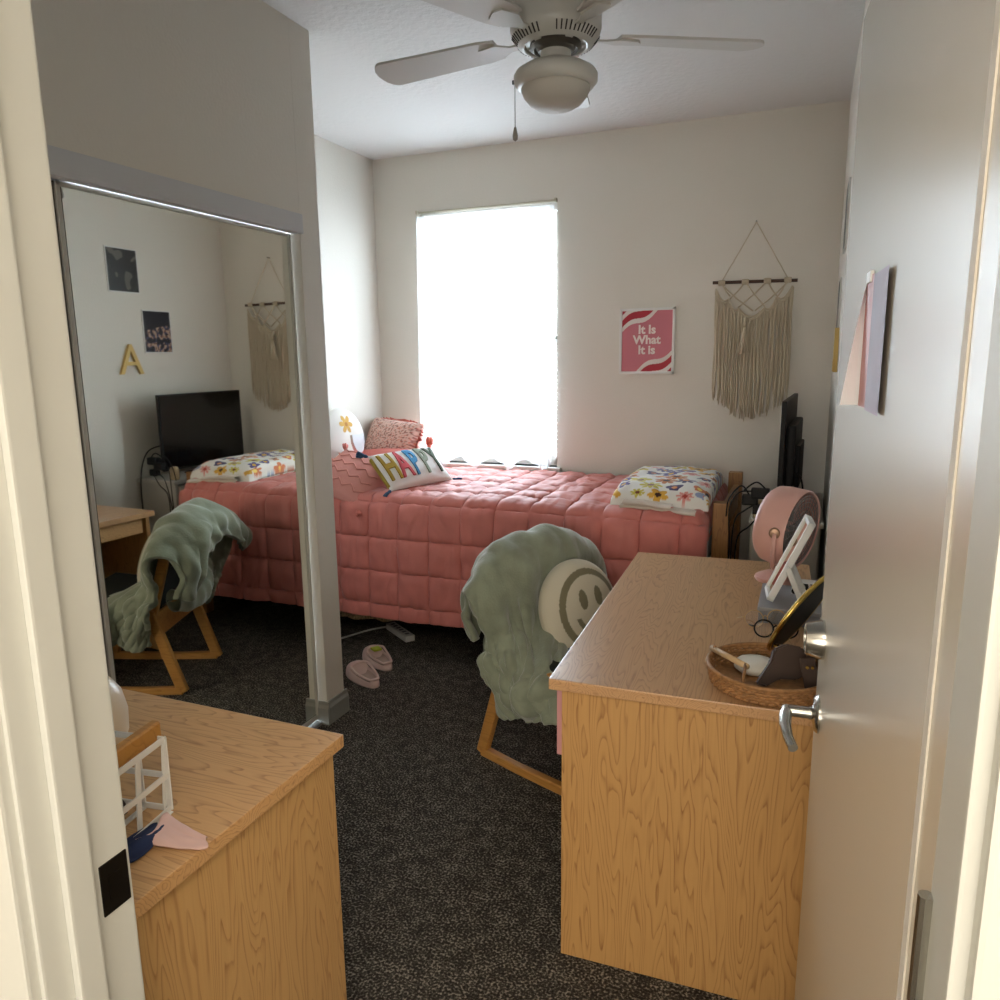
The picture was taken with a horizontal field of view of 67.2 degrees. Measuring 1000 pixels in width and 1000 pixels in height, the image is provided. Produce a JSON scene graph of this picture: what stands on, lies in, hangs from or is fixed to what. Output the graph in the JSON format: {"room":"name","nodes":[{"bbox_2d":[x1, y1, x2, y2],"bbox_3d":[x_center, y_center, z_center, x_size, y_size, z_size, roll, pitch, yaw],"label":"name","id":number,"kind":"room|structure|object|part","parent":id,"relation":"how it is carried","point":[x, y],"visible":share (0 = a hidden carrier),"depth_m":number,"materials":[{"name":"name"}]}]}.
{"room":"dorm bedroom","nodes":[
{"label":"dorm bedroom","id":0,"kind":"room"},
{"bbox_2d":[30,0,343,701],"bbox_3d":[-1.438,-0.262,2.322,0.777,2.745,1.992,4,12,22],"label":"wall","id":1,"kind":"structure","parent":0,"point":[216,95],"depth_m":2.44,"materials":[{"name":"beige paint"}]},
{"bbox_2d":[47,145,303,233],"bbox_3d":[-1.145,-0.883,2.018,0.097,0.072,1.879,4,12,22],"label":"trim","id":2,"kind":"structure","parent":1,"relation":"attached to","point":[66,166],"depth_m":2.25,"materials":[{"name":"white metal"}]},
{"bbox_2d":[51,180,318,726],"bbox_3d":[-0.978,0.049,2.604,0.019,1.980,0.981,4,12,22],"label":"door","id":3,"kind":"structure","parent":1,"relation":"in","point":[182,323],"depth_m":2.48,"materials":[{"name":"silver"}]},
{"bbox_2d":[308,720,322,728],"bbox_3d":[-1.137,1.112,2.394,0.070,0.012,1.865,4,12,22],"label":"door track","id":4,"kind":"structure","parent":1,"relation":"attached to","point":[316,724],"depth_m":3.19,"materials":[{"name":"grey metal"}]},
{"bbox_2d":[317,700,330,724],"bbox_3d":[-0.754,0.908,3.214,0.064,0.100,0.014,4,12,22],"label":"baseboard","id":5,"kind":"structure","parent":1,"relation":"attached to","point":[324,714],"depth_m":3.21,"materials":[{"name":"grey paint"}]},
{"bbox_2d":[328,689,349,723],"bbox_3d":[-0.702,0.896,3.276,0.014,0.100,0.139,4,12,22],"label":"baseboard","id":6,"kind":"structure","parent":1,"relation":"attached to","point":[339,704],"depth_m":3.27,"materials":[{"name":"grey paint"}]},
{"bbox_2d":[314,135,382,440],"bbox_3d":[-1.167,-0.604,4.119,0.100,2.745,1.824,4,12,22],"label":"wall","id":7,"kind":"structure","parent":0,"point":[345,191],"depth_m":4.53,"materials":[{"name":"beige paint"}]},
{"bbox_2d":[317,616,736,999],"bbox_3d":[-0.533,1.347,1.307,3.800,0.060,7.500,4,12,22],"label":"floor","id":8,"kind":"structure","parent":0,"point":[450,857],"depth_m":2.41,"materials":[{"name":"grey carpet"}]},
{"bbox_2d":[120,689,346,999],"bbox_3d":[-0.794,0.885,1.544,0.805,0.765,0.534,4,12,22],"label":"chest","id":9,"kind":"object","parent":8,"relation":"on","point":[255,913],"visible":0.67,"depth_m":1.41,"materials":[{"name":"brown wood"}]},
{"bbox_2d":[108,676,128,744],"bbox_3d":[-0.819,0.430,1.484,0.156,0.152,0.156,4,12,22],"label":"ceramic jar","id":10,"kind":"object","parent":9,"relation":"on","point":[120,712],"visible":0.08,"depth_m":1.48,"materials":[{"name":"beige ceramic"}]},
{"bbox_2d":[115,720,173,835],"bbox_3d":[-0.766,0.464,1.267,0.386,0.164,0.150,2,11,13],"label":"wire basket","id":11,"kind":"object","parent":9,"relation":"on","point":[131,748],"visible":0.35,"depth_m":1.25,"materials":[{"name":"white metal"}]},
{"bbox_2d":[127,822,163,862],"bbox_3d":[-0.580,0.550,1.198,0.050,0.018,0.124,4,12,22],"label":"pouch","id":12,"kind":"object","parent":9,"relation":"on","point":[137,848],"visible":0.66,"depth_m":1.20,"materials":[{"name":"blue fabric"}]},
{"bbox_2d":[137,812,207,849],"bbox_3d":[-0.522,0.544,1.219,0.120,0.016,0.075,4,12,22],"label":"cloth","id":13,"kind":"object","parent":9,"relation":"on","point":[175,834],"visible":1,"depth_m":1.22,"materials":[{"name":"pink fabric"}]},
{"bbox_2d":[346,660,379,688],"bbox_3d":[-0.668,0.833,3.665,0.113,0.078,0.275,-9,13,-37],"label":"slipper","id":14,"kind":"object","parent":8,"relation":"on","point":[358,672],"visible":1,"depth_m":3.65,"materials":[{"name":"pink fabric"}]},
{"bbox_2d":[362,645,392,670],"bbox_3d":[-0.629,0.795,3.864,0.113,0.078,0.275,-8,13,-33],"label":"slipper","id":15,"kind":"object","parent":8,"relation":"on","point":[380,660],"visible":0.96,"depth_m":3.85,"materials":[{"name":"pink fabric"}]},
{"bbox_2d":[341,622,414,641],"bbox_3d":[-0.777,0.745,4.251,0.614,0.035,0.246,-1,11,1],"label":"power strip","id":16,"kind":"object","parent":8,"relation":"on","point":[396,629],"visible":0.79,"depth_m":4.23,"materials":[{"name":"white plastic"}]},
{"bbox_3d":[-0.849,0.759,4.228,0.504,0.015,0.062,-6,12,-26],"label":"power cord","id":17,"kind":"part","parent":16,"relation":"part of","materials":[{"name":"grey plastic"}]},
{"bbox_2d":[477,648,569,794],"bbox_3d":[0.273,0.618,2.852,0.589,0.789,0.462,10,15,43],"label":"desk chair","id":18,"kind":"object","parent":8,"relation":"on","point":[491,718],"visible":0.09,"depth_m":2.85,"materials":[{"name":"brown wood"}]},
{"bbox_3d":[-0.025,0.805,2.880,0.168,0.402,0.030,10,15,43],"label":"leg","id":19,"kind":"part","parent":18,"relation":"part of","materials":[{"name":"brown wood"}]},
{"bbox_2d":[460,523,606,724],"bbox_3d":[0.134,0.430,3.008,0.531,0.639,0.983,2,11,12],"label":"blanket","id":20,"kind":"object","parent":18,"relation":"on","point":[499,599],"visible":0.72,"depth_m":2.77,"materials":[{"name":"green fabric"}]},
{"bbox_3d":[0.289,0.575,2.829,0.380,0.080,0.400,10,15,43],"label":"seat","id":21,"kind":"part","parent":18,"relation":"part of","materials":[{"name":"black fabric"}]},
{"bbox_2d":[538,559,612,647],"bbox_3d":[0.310,0.425,2.955,0.390,0.377,0.199,-10,14,-39],"label":"cushion","id":22,"kind":"object","parent":18,"relation":"on","point":[572,592],"visible":0.66,"depth_m":2.86,"materials":[{"name":"beige fabric"}]},
{"bbox_2d":[549,552,812,999],"bbox_3d":[0.634,0.712,2.375,0.630,0.765,1.269,3,11,20],"label":"desk","id":23,"kind":"object","parent":8,"relation":"on","point":[684,800],"visible":0.82,"depth_m":1.82,"materials":[{"name":"brown wood"}]},
{"bbox_3d":[0.437,0.529,2.003,0.471,0.177,0.430,3,11,20],"label":"drawer","id":24,"kind":"part","parent":23,"relation":"part of","materials":[{"name":"red"}]},
{"bbox_3d":[0.435,0.835,1.810,0.590,0.736,0.022,3,11,20],"label":"panel","id":25,"kind":"part","parent":23,"relation":"part of","materials":[{"name":"brown wood"}]},
{"bbox_2d":[738,610,784,626],"bbox_3d":[0.757,0.348,2.199,0.123,0.091,0.125,0,11,2],"label":"eyeglasses","id":26,"kind":"object","parent":23,"relation":"on","point":[749,610],"visible":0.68,"depth_m":2.14,"materials":[{"name":"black metal"}]},
{"bbox_2d":[706,642,818,707],"bbox_3d":[0.635,0.399,1.777,0.288,0.068,0.288,-2,11,-5],"label":"rattan tray","id":27,"kind":"object","parent":23,"relation":"on","point":[722,673],"visible":0.65,"depth_m":1.74,"materials":[{"name":"brown wicker"}]},
{"bbox_3d":[0.545,0.374,1.793,0.014,0.014,0.128,-5,12,-23],"label":"handle","id":28,"kind":"part","parent":27,"relation":"part of","materials":[{"name":"brown wood"}]},
{"bbox_2d":[734,654,769,676],"bbox_3d":[0.623,0.402,1.838,0.100,0.027,0.100,4,12,22],"label":"powder puff","id":29,"kind":"object","parent":27,"relation":"in","point":[757,663],"visible":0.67,"depth_m":1.82,"materials":[{"name":"beige fabric"}]},
{"bbox_2d":[756,644,817,687],"bbox_3d":[0.680,0.376,1.726,0.165,0.116,0.093,6,13,31],"label":"case","id":30,"kind":"object","parent":27,"relation":"in","point":[787,661],"visible":0.8,"depth_m":1.73,"materials":[{"name":"brown leather"}]},
{"bbox_2d":[748,619,798,638],"bbox_3d":[0.766,0.358,2.119,0.123,0.081,0.130,1,11,10],"label":"eyeglasses","id":31,"kind":"object","parent":23,"relation":"on","point":[754,625],"visible":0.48,"depth_m":2.06,"materials":[{"name":"black plastic"}]},
{"bbox_2d":[752,486,819,584],"bbox_3d":[0.958,0.116,2.563,0.162,0.327,0.285,10,15,44],"label":"desk fan","id":32,"kind":"object","parent":23,"relation":"on","point":[780,513],"visible":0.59,"depth_m":2.49,"materials":[{"name":"pink plastic"}]},
{"bbox_3d":[0.890,0.108,2.441,0.036,0.036,0.015,4,12,22],"label":"knob","id":33,"kind":"part","parent":32,"relation":"part of","materials":[{"name":"brown metal"}]},
{"bbox_2d":[784,495,817,563],"bbox_3d":[1.008,0.101,2.518,0.241,0.240,0.027,-11,15,-43],"label":"grille","id":34,"kind":"object","parent":32,"relation":"attached to","point":[809,503],"depth_m":2.54,"materials":[{"name":"grey metal"}]},
{"bbox_2d":[757,583,820,626],"bbox_3d":[0.871,0.315,2.265,0.171,0.048,0.251,4,12,22],"label":"storage box","id":35,"kind":"object","parent":23,"relation":"on","point":[784,600],"visible":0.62,"depth_m":2.18,"materials":[{"name":"grey"}]},
{"bbox_2d":[765,514,815,601],"bbox_3d":[0.848,0.174,2.210,0.131,0.249,0.149,4,12,22],"label":"picture frame","id":36,"kind":"object","parent":35,"relation":"on","point":[786,566],"visible":0.89,"depth_m":2.19,"materials":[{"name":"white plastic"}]},
{"bbox_3d":[0.851,0.170,2.215,0.103,0.221,0.104,2,11,16],"label":"glass","id":37,"kind":"part","parent":36,"relation":"part of","materials":[{"name":"clear glass"}]},
{"bbox_2d":[791,579,816,593],"bbox_3d":[0.938,0.266,2.296,0.090,0.035,0.051,4,12,22],"label":"box","id":38,"kind":"object","parent":35,"relation":"on","point":[807,583],"visible":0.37,"depth_m":2.29,"materials":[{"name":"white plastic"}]},
{"bbox_2d":[791,584,812,593],"bbox_3d":[0.929,0.271,2.273,0.090,0.035,0.001,4,12,22],"label":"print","id":39,"kind":"object","parent":38,"relation":"attached to","point":[806,586],"depth_m":2.27},
{"bbox_2d":[767,576,823,650],"bbox_3d":[0.759,0.291,1.903,0.124,0.233,0.250,8,14,40],"label":"round mirror","id":40,"kind":"object","parent":23,"relation":"on","point":[804,607],"visible":0.71,"depth_m":1.86,"materials":[{"name":"gold plastic"}]},
{"bbox_2d":[709,471,742,559],"bbox_3d":[0.135,0.296,4.230,2.267,0.905,0.840,4,12,22],"label":"bed","id":41,"kind":"object","parent":8,"relation":"on","point":[719,546],"visible":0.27,"depth_m":3.41,"materials":[{"name":"brown wood"}]},
{"bbox_2d":[334,466,727,627],"bbox_3d":[0.061,0.228,4.135,2.193,0.666,1.092,4,12,22],"label":"comforter","id":42,"kind":"object","parent":41,"relation":"on","point":[411,553],"visible":0.55,"depth_m":3.76,"materials":[{"name":"pink fabric"}]},
{"bbox_2d":[331,443,384,516],"bbox_3d":[-0.802,-0.117,4.072,0.477,0.333,0.406,4,12,24],"label":"pillow","id":43,"kind":"object","parent":42,"relation":"on","point":[352,476],"visible":0.63,"depth_m":3.98,"materials":[{"name":"pink fabric"}]},
{"bbox_2d":[340,611,402,621],"bbox_3d":[-0.764,0.428,4.048,0.620,0.478,0.012,4,12,22],"label":"bed skirt","id":44,"kind":"object","parent":42,"relation":"hanging from","point":[352,616],"visible":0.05,"depth_m":4.09,"materials":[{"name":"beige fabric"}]},
{"bbox_2d":[363,448,409,455],"bbox_3d":[-0.687,-0.214,4.488,0.502,0.168,0.323,2,11,16],"label":"pillow","id":45,"kind":"object","parent":42,"relation":"on","point":[370,452],"visible":0.17,"depth_m":4.52,"materials":[{"name":"pink fabric"}]},
{"bbox_2d":[329,408,364,458],"bbox_3d":[-0.927,-0.354,4.406,0.143,0.366,0.370,5,12,29],"label":"round pillow","id":46,"kind":"object","parent":45,"relation":"on","point":[345,427],"visible":0.56,"depth_m":4.35,"materials":[{"name":"white fabric"}]},
{"bbox_2d":[364,417,424,449],"bbox_3d":[-0.675,-0.343,4.712,0.432,0.339,0.252,8,14,40],"label":"ruffled pillow","id":47,"kind":"object","parent":42,"relation":"on","point":[383,432],"visible":0.54,"depth_m":4.61,"materials":[{"name":"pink fabric"}]},
{"bbox_2d":[356,436,461,496],"bbox_3d":[-0.491,-0.184,4.101,0.264,0.274,0.554,9,14,41],"label":"pillow","id":48,"kind":"object","parent":42,"relation":"on","point":[403,469],"visible":1,"depth_m":4.03,"materials":[{"name":"white fabric"}]},
{"bbox_2d":[619,498,695,515],"bbox_3d":[0.715,0.031,3.394,0.340,0.055,0.122,4,12,22],"label":"pillow","id":49,"kind":"object","parent":42,"relation":"on","point":[627,502],"visible":0.95,"depth_m":3.37,"materials":[{"name":"beige fabric"}]},
{"bbox_2d":[610,466,723,511],"bbox_3d":[0.859,-0.086,3.768,0.441,0.112,0.800,3,11,21],"label":"pillow","id":50,"kind":"object","parent":42,"relation":"on","point":[690,487],"visible":1,"depth_m":3.49,"materials":[{"name":"fabric"}]},
{"bbox_2d":[706,527,711,556],"bbox_3d":[0.123,0.059,4.178,2.105,0.190,0.870,4,12,22],"label":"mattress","id":51,"kind":"object","parent":41,"relation":"on","point":[709,542],"visible":0.02,"depth_m":3.46,"materials":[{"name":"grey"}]},
{"bbox_3d":[1.004,0.442,3.469,0.072,0.880,0.060,4,12,22],"label":"post","id":52,"kind":"part","parent":41,"relation":"part of","materials":[{"name":"brown wood"}]},
{"bbox_3d":[1.147,0.245,3.800,0.028,0.540,0.730,4,12,22],"label":"footboard rail","id":53,"kind":"part","parent":41,"relation":"part of","materials":[{"name":"brown wood"}]},
{"bbox_3d":[1.289,0.292,4.180,0.072,0.905,0.060,4,12,22],"label":"post","id":54,"kind":"part","parent":41,"relation":"part of","materials":[{"name":"brown wood"}]},
{"bbox_2d":[725,481,769,558],"bbox_3d":[1.061,0.392,3.291,0.178,0.964,0.059,4,12,22],"label":"cable","id":55,"kind":"object","parent":8,"relation":"on","point":[751,499],"visible":0.66,"depth_m":3.20,"materials":[{"name":"black plastic"}]},
{"bbox_2d":[749,490,823,579],"bbox_3d":[1.389,0.425,3.696,0.308,0.820,0.800,4,12,22],"label":"stand","id":56,"kind":"object","parent":8,"relation":"on","point":[811,559],"visible":0.1,"depth_m":3.27,"materials":[{"name":"grey plastic"}]},
{"bbox_3d":[1.369,0.173,3.656,0.255,0.230,0.696,4,12,22],"label":"drawer","id":57,"kind":"part","parent":56,"relation":"part of","materials":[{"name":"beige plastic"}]},
{"bbox_2d":[752,499,762,517],"bbox_3d":[1.150,0.038,3.336,0.056,0.080,0.056,4,12,22],"label":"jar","id":58,"kind":"object","parent":56,"relation":"on","point":[759,500],"visible":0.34,"depth_m":3.32,"materials":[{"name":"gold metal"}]},
{"bbox_2d":[777,393,803,487],"bbox_3d":[1.381,-0.233,3.588,0.135,0.512,0.750,4,12,24],"label":"television","id":59,"kind":"object","parent":56,"relation":"on","point":[791,444],"visible":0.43,"depth_m":3.35,"materials":[{"name":"black plastic"}]},
{"bbox_2d":[796,472,803,488],"bbox_3d":[1.321,0.385,3.313,0.066,1.004,0.169,2,11,12],"label":"cable","id":60,"kind":"object","parent":59,"relation":"hanging from","point":[798,474],"visible":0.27,"depth_m":3.23,"materials":[{"name":"black plastic"}]},
{"bbox_2d":[262,0,865,159],"bbox_3d":[-0.565,-1.419,0.784,3.800,0.080,7.500,4,12,22],"label":"ceiling","id":61,"kind":"structure","parent":0,"point":[808,55],"depth_m":3.26,"materials":[{"name":"white paint"}]},
{"bbox_2d":[375,0,764,141],"bbox_3d":[0.139,-1.383,2.278,1.221,0.562,1.239,4,12,22],"label":"ceiling fan","id":62,"kind":"object","parent":61,"relation":"attached to","point":[553,33],"visible":1,"depth_m":2.21,"materials":[{"name":"white metal"}]},
{"bbox_3d":[-0.204,-1.416,2.442,0.459,0.031,0.132,5,12,28],"label":"blade","id":63,"kind":"part","parent":62,"relation":"part of","materials":[{"name":"grey wood"}]},
{"bbox_3d":[-0.136,-1.326,1.962,0.459,0.031,0.132,-11,15,-43],"label":"blade","id":64,"kind":"part","parent":62,"relation":"part of","materials":[{"name":"grey wood"}]},
{"bbox_3d":[0.046,-1.190,2.301,0.017,0.177,0.017,4,12,22],"label":"pull chain","id":65,"kind":"part","parent":62,"relation":"part of","materials":[{"name":"grey metal"}]},
{"bbox_3d":[0.168,-1.214,2.279,0.208,0.067,0.208,4,12,22],"label":"lamp shade","id":66,"kind":"part","parent":62,"relation":"part of","materials":[{"name":"white glass"}]},
{"bbox_3d":[0.240,-1.461,2.653,0.132,0.031,0.459,1,11,10],"label":"blade","id":67,"kind":"part","parent":62,"relation":"part of","materials":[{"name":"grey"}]},
{"bbox_3d":[0.349,-1.315,1.876,0.132,0.031,0.459,-6,12,-25],"label":"blade","id":68,"kind":"part","parent":62,"relation":"part of","materials":[{"name":"grey"}]},
{"bbox_3d":[0.582,-1.399,2.303,0.459,0.031,0.132,-2,11,-8],"label":"blade","id":69,"kind":"part","parent":62,"relation":"part of","materials":[{"name":"grey"}]},
{"bbox_2d":[372,100,849,579],"bbox_3d":[0.504,-0.696,4.499,2.900,2.745,0.160,4,12,22],"label":"wall","id":70,"kind":"structure","parent":0,"point":[649,216],"depth_m":4.17,"materials":[{"name":"beige paint"}]},
{"bbox_2d":[415,197,556,214],"bbox_3d":[-0.095,-1.731,4.442,0.900,0.022,0.030,4,12,22],"label":"blind headrail","id":71,"kind":"object","parent":70,"relation":"attached to","point":[555,198],"visible":1,"depth_m":4.43,"materials":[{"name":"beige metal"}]},
{"bbox_2d":[424,211,561,471],"bbox_3d":[-0.062,-0.953,4.648,0.960,1.615,0.165,4,12,22],"label":"window","id":72,"kind":"structure","parent":70,"relation":"in","point":[546,462],"depth_m":4.76,"materials":[{"name":"white paint"}]},
{"bbox_2d":[422,203,556,457],"bbox_3d":[-0.060,-1.011,4.644,0.880,1.480,0.041,4,12,22],"label":"window blind","id":73,"kind":"object","parent":72,"relation":"attached to","point":[551,207],"visible":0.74,"depth_m":4.64,"materials":[{"name":"white plastic"}]},
{"bbox_3d":[-0.401,-1.019,4.762,0.002,1.420,0.002,4,12,22],"label":"cord","id":74,"kind":"part","parent":73,"relation":"part of","materials":[{"name":"white plastic"}]},
{"bbox_3d":[0.266,-0.977,4.494,0.002,1.420,0.002,4,12,22],"label":"cord","id":75,"kind":"part","parent":73,"relation":"part of","materials":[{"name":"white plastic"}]},
{"bbox_3d":[-0.062,-0.193,4.771,0.960,0.075,0.120,4,12,22],"label":"sill","id":76,"kind":"part","parent":72,"relation":"part of","materials":[{"name":"white paint"}]},
{"bbox_2d":[619,307,675,373],"bbox_3d":[0.825,-0.892,4.230,0.310,0.362,0.018,4,12,22],"label":"framed poster","id":77,"kind":"object","parent":70,"relation":"attached to","point":[646,335],"visible":1,"depth_m":4.22,"materials":[{"name":"pink paper"}]},
{"bbox_2d":[712,220,797,420],"bbox_3d":[1.332,-0.935,3.978,0.424,1.038,0.080,3,11,20],"label":"macrame hanging","id":78,"kind":"object","parent":70,"relation":"hanging from","point":[754,354],"visible":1,"depth_m":4.00,"materials":[{"name":"beige fabric"}]},
{"bbox_3d":[1.336,-1.300,3.931,0.334,0.294,0.012,4,12,22],"label":"hanging cord","id":79,"kind":"part","parent":78,"relation":"part of","materials":[{"name":"beige fabric"}]},
{"bbox_2d":[817,0,999,999],"bbox_3d":[1.072,-0.272,2.221,0.100,2.745,3.704,4,12,22],"label":"wall","id":80,"kind":"structure","parent":0,"point":[995,50],"depth_m":0.58,"materials":[{"name":"beige paint"}]},
{"bbox_2d":[832,328,839,371],"bbox_3d":[1.387,-0.620,3.110,0.016,0.178,0.173,4,12,22],"label":"decorative letter","id":81,"kind":"object","parent":80,"relation":"attached to","point":[836,337],"depth_m":3.07,"materials":[{"name":"gold metal"}]},
{"bbox_2d":[836,277,841,327],"bbox_3d":[1.477,-0.826,3.285,0.006,0.262,0.222,4,12,22],"label":"print","id":82,"kind":"object","parent":80,"relation":"attached to","point":[840,281],"visible":0.73,"depth_m":3.19,"materials":[{"name":"white paper"}]},
{"bbox_2d":[843,177,850,253],"bbox_3d":[1.389,-1.134,3.018,0.006,0.257,0.227,4,12,22],"label":"print","id":83,"kind":"object","parent":80,"relation":"attached to","point":[849,182],"visible":1,"depth_m":2.93,"materials":[{"name":"white paper"}]},
{"bbox_3d":[-0.528,0.008,0.836,3.600,2.745,0.120,4,12,22],"label":"wall","id":84,"kind":"structure","parent":0,"visible":0},
{"bbox_2d":[98,849,130,917],"bbox_3d":[-0.489,0.486,0.957,0.005,0.070,0.040,4,12,22],"label":"strike plate","id":85,"kind":"object","parent":84,"relation":"attached to","point":[113,874],"visible":1,"depth_m":0.95,"materials":[{"name":"brown metal"}]},
{"bbox_2d":[0,0,999,999],"bbox_3d":[-0.098,0.324,0.715,1.086,2.160,0.152,4,12,22],"label":"trim","id":86,"kind":"structure","parent":84,"relation":"attached to","point":[62,818],"depth_m":0.82,"materials":[{"name":"grey paint"}]},
{"bbox_2d":[779,0,999,999],"bbox_3d":[0.439,0.321,0.975,0.111,2.033,0.870,3,11,18],"label":"door","id":87,"kind":"structure","parent":84,"relation":"in","point":[925,64],"depth_m":0.74,"materials":[{"name":"beige paint"}]},
{"bbox_3d":[0.521,0.383,1.309,0.067,0.067,0.134,3,11,18],"label":"handle","id":88,"kind":"part","parent":87,"relation":"part of","materials":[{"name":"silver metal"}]},
{"bbox_2d":[839,264,889,415],"bbox_3d":[0.443,-0.195,0.919,0.026,0.172,0.174,3,11,18],"label":"paper sheet","id":89,"kind":"object","parent":87,"relation":"attached to","point":[861,386],"visible":1,"depth_m":0.94,"materials":[{"name":"pink"}]}
]}

